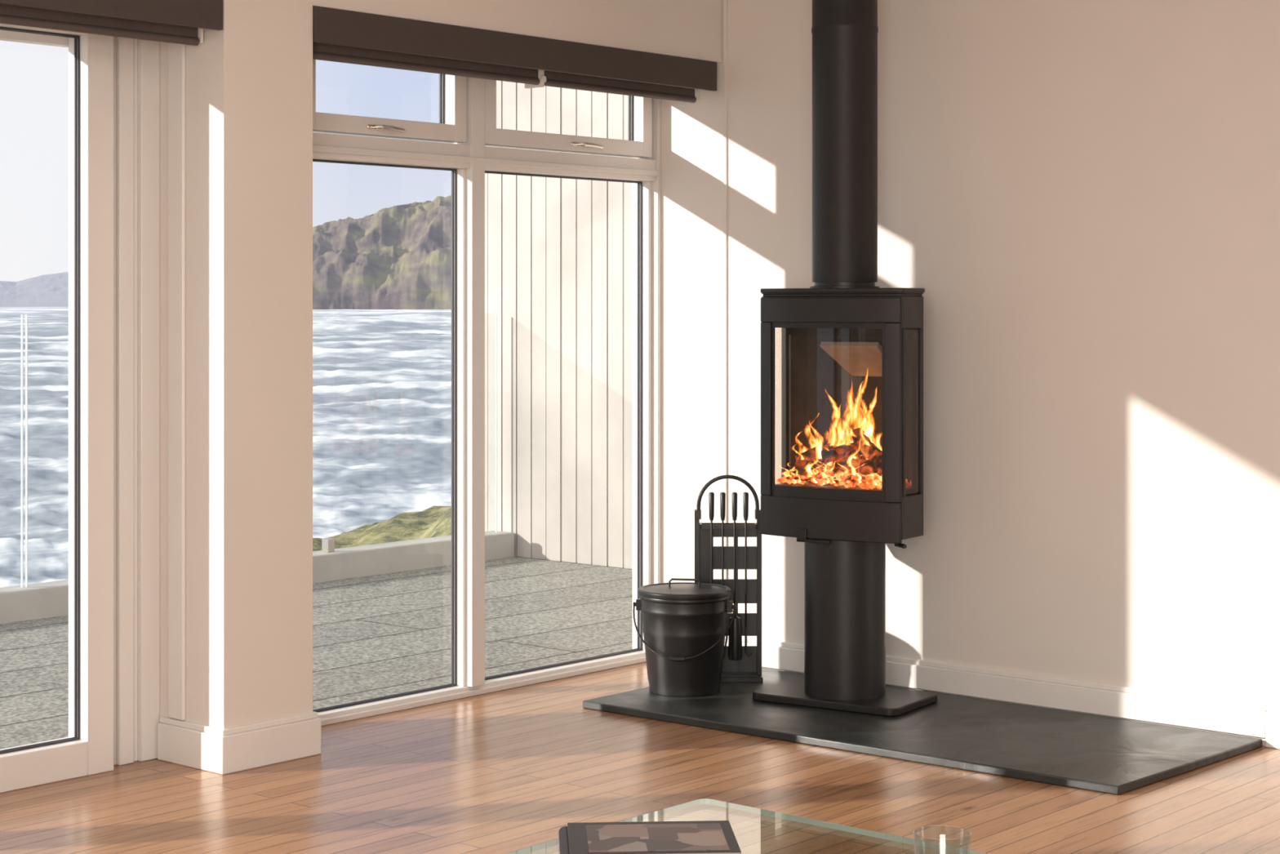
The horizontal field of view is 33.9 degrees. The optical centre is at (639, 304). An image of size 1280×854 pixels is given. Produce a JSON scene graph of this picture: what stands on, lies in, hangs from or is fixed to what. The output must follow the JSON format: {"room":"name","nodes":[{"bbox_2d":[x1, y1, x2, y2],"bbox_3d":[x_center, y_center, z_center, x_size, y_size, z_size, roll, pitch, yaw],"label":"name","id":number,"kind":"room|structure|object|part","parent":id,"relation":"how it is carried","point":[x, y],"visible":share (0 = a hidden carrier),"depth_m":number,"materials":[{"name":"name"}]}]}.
{"room":"living room","nodes":[
{"label":"living room","id":0,"kind":"room"},
{"bbox_2d":[160,0,723,728],"bbox_3d":[-2.339,0.000,4.766,0.410,2.640,7.600,0,0,41],"label":"wall","id":1,"kind":"structure","parent":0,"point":[249,82],"depth_m":5.93,"materials":[{"name":"paint"}]},
{"bbox_2d":[0,23,185,792],"bbox_3d":[-2.338,0.220,4.881,0.220,2.160,2.975,0,0,41],"label":"door frame","id":2,"kind":"structure","parent":1,"relation":"attached to","point":[114,82],"depth_m":5.92,"materials":[{"name":"paint"}]},
{"bbox_2d":[0,0,222,45],"bbox_3d":[-2.172,-0.788,4.743,0.152,0.147,2.943,0,0,41],"label":"roller blind","id":3,"kind":"object","parent":2,"relation":"attached to","point":[172,21],"visible":1,"depth_m":5.61,"materials":[{"name":"fabric"}]},
{"bbox_2d":[157,711,320,774],"bbox_3d":[-1.150,1.239,6.032,0.298,0.122,0.356,0,0,41],"label":"baseboard","id":4,"kind":"structure","parent":1,"relation":"attached to","point":[198,746],"depth_m":5.91,"materials":[{"name":"white paint"}]},
{"bbox_2d":[312,59,661,725],"bbox_3d":[-0.514,0.225,7.061,0.117,2.150,1.740,0,0,41],"label":"window","id":5,"kind":"structure","parent":1,"relation":"attached to","point":[467,104],"depth_m":6.99,"materials":[{"name":"paint"}]},
{"bbox_2d":[312,5,716,102],"bbox_3d":[-0.388,-0.788,6.812,0.152,0.147,1.853,0,0,41],"label":"roller blind","id":6,"kind":"object","parent":1,"relation":"attached to","point":[343,36],"visible":0.8,"depth_m":6.68,"materials":[{"name":"fabric"}]},
{"bbox_2d":[484,80,632,569],"bbox_3d":[0.256,-0.430,10.365,2.890,3.740,0.230,0,0,41],"label":"wall","id":7,"kind":"structure","parent":0,"point":[558,251],"depth_m":10.79,"materials":[{"name":"white wood"}]},
{"bbox_2d":[0,662,1279,853],"bbox_3d":[0.051,1.360,2.706,6.720,0.120,7.600,0,0,41],"label":"floor","id":8,"kind":"structure","parent":0,"point":[503,771],"depth_m":5.51,"materials":[{"name":"brown wood"}]},
{"bbox_2d":[506,798,986,853],"bbox_3d":[0.120,1.100,3.073,0.995,0.400,1.145,0,0,41],"label":"coffee table","id":9,"kind":"object","parent":8,"relation":"on","point":[704,801],"visible":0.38,"depth_m":3.65,"materials":[{"name":"clear glass"}]},
{"bbox_2d":[559,820,741,853],"bbox_3d":[0.014,0.884,3.433,0.289,0.030,0.206,0,0,-3],"label":"magazine stack","id":10,"kind":"object","parent":9,"relation":"on","point":[704,837],"visible":1,"depth_m":3.42,"materials":[{"name":"paper"}]},
{"bbox_2d":[912,829,971,853],"bbox_3d":[0.462,0.853,3.210,0.089,0.093,0.089,0,0,41],"label":"drinking glass","id":11,"kind":"object","parent":9,"relation":"on","point":[967,829],"visible":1,"depth_m":3.21,"materials":[{"name":"clear glass"}]},
{"bbox_2d":[582,667,1262,795],"bbox_3d":[0.822,1.288,6.460,1.915,0.025,0.864,0,0,41],"label":"slate hearth","id":12,"kind":"object","parent":8,"relation":"on","point":[1072,749],"visible":0.76,"depth_m":6.24,"materials":[{"name":"black stone"}]},
{"bbox_2d":[632,577,736,697],"bbox_3d":[0.146,1.090,6.934,0.309,0.370,0.308,0,0,-33],"label":"bucket","id":13,"kind":"object","parent":12,"relation":"on","point":[684,630],"visible":1,"depth_m":6.82,"materials":[{"name":"black metal"}]},
{"bbox_2d":[694,475,763,682],"bbox_3d":[0.300,0.927,7.133,0.230,0.694,0.124,0,0,0],"label":"fireplace tool set","id":14,"kind":"object","parent":12,"relation":"on","point":[740,664],"visible":0.85,"depth_m":7.15,"materials":[{"name":"black metal"}]},
{"bbox_2d":[752,281,937,715],"bbox_3d":[0.671,0.601,6.778,0.524,1.346,0.373,0,0,34],"label":"wood stove","id":15,"kind":"object","parent":12,"relation":"on","point":[851,485],"visible":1,"depth_m":6.67,"materials":[{"name":"black metal"}]},
{"bbox_3d":[0.598,0.361,6.668,0.504,0.767,0.049,0,0,34],"label":"door","id":16,"kind":"part","parent":15,"relation":"part of","materials":[{"name":"black metal"}]},
{"bbox_3d":[0.682,-0.045,6.793,0.516,0.014,0.336,0,0,34],"label":"plate","id":17,"kind":"part","parent":15,"relation":"part of","materials":[{"name":"black metal"}]},
{"bbox_2d":[811,0,878,282],"bbox_3d":[0.659,-0.696,6.760,0.214,1.248,0.214,0,0,41],"label":"flue pipe","id":18,"kind":"object","parent":15,"relation":"on","point":[844,33],"visible":0.93,"depth_m":6.67,"materials":[{"name":"black metal"}]},
{"bbox_3d":[0.659,1.262,6.760,0.524,0.024,0.330,0,0,34],"label":"plate","id":19,"kind":"part","parent":15,"relation":"part of","materials":[{"name":"black metal"}]},
{"bbox_2d":[632,0,1279,746],"bbox_3d":[2.666,0.050,5.601,6.940,2.740,0.200,0,0,41],"label":"wall","id":20,"kind":"structure","parent":0,"point":[1082,197],"depth_m":6.68,"materials":[{"name":"paint"}]},
{"bbox_2d":[723,0,727,578],"bbox_3d":[0.305,-0.075,7.499,0.014,2.490,0.007,0,0,41],"label":"trim","id":21,"kind":"structure","parent":20,"relation":"attached to","point":[725,2],"depth_m":7.49,"materials":[{"name":"paint"}]},
{"bbox_2d":[724,635,1279,749],"bbox_3d":[2.579,1.239,5.532,6.580,0.122,0.018,0,0,41],"label":"baseboard","id":22,"kind":"structure","parent":20,"relation":"attached to","point":[1233,717],"depth_m":6.58,"materials":[{"name":"white paint"}]},
{"label":"outside","id":23,"kind":"structure","parent":0,"visible":0},
{"bbox_2d":[312,506,451,551],"bbox_3d":[-0.002,8.109,43.998,59.998,12.399,61.998,0,0,0],"label":"grass slope","id":24,"kind":"structure","parent":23,"point":[434,521],"depth_m":27.43,"materials":[{"name":"plant"}]},
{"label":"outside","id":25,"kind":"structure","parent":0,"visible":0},
{"bbox_2d":[312,195,451,309],"bbox_3d":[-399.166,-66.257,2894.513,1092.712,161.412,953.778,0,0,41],"label":"headland","id":26,"kind":"structure","parent":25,"point":[399,256],"depth_m":2535.37,"materials":[{"name":"green plant"}]},
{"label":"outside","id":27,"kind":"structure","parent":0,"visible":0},
{"bbox_2d":[0,306,451,587],"bbox_3d":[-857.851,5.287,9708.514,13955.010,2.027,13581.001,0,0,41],"label":"sea","id":28,"kind":"structure","parent":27,"point":[382,378],"depth_m":105.31,"materials":[{"name":"liquid"}]},
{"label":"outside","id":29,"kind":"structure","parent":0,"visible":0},
{"bbox_2d":[0,556,632,749],"bbox_3d":[-3.283,1.380,5.983,2.550,0.120,11.010,0,0,41],"label":"deck","id":30,"kind":"object","parent":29,"point":[375,636],"visible":0.4,"depth_m":8.37,"materials":[{"name":"grey wood"}]},
{"bbox_2d":[0,530,514,623],"bbox_3d":[-4.310,1.546,6.867,0.160,0.707,11.010,0,0,41],"label":"wall","id":31,"kind":"structure","parent":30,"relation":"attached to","point":[45,599],"depth_m":10.16,"materials":[{"name":"grey concrete"}]},
{"bbox_2d":[21,312,497,587],"bbox_3d":[-3.988,0.618,7.245,0.045,1.149,9.908,0,0,41],"label":"glass balustrade","id":32,"kind":"object","parent":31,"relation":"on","point":[327,544],"visible":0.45,"depth_m":8.86,"materials":[{"name":"glass"}]},
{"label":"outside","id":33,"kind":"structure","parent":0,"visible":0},
{"bbox_2d":[0,271,68,306],"bbox_3d":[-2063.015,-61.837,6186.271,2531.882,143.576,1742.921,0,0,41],"label":"headland","id":34,"kind":"structure","parent":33,"point":[47,290],"depth_m":5413.44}
]}

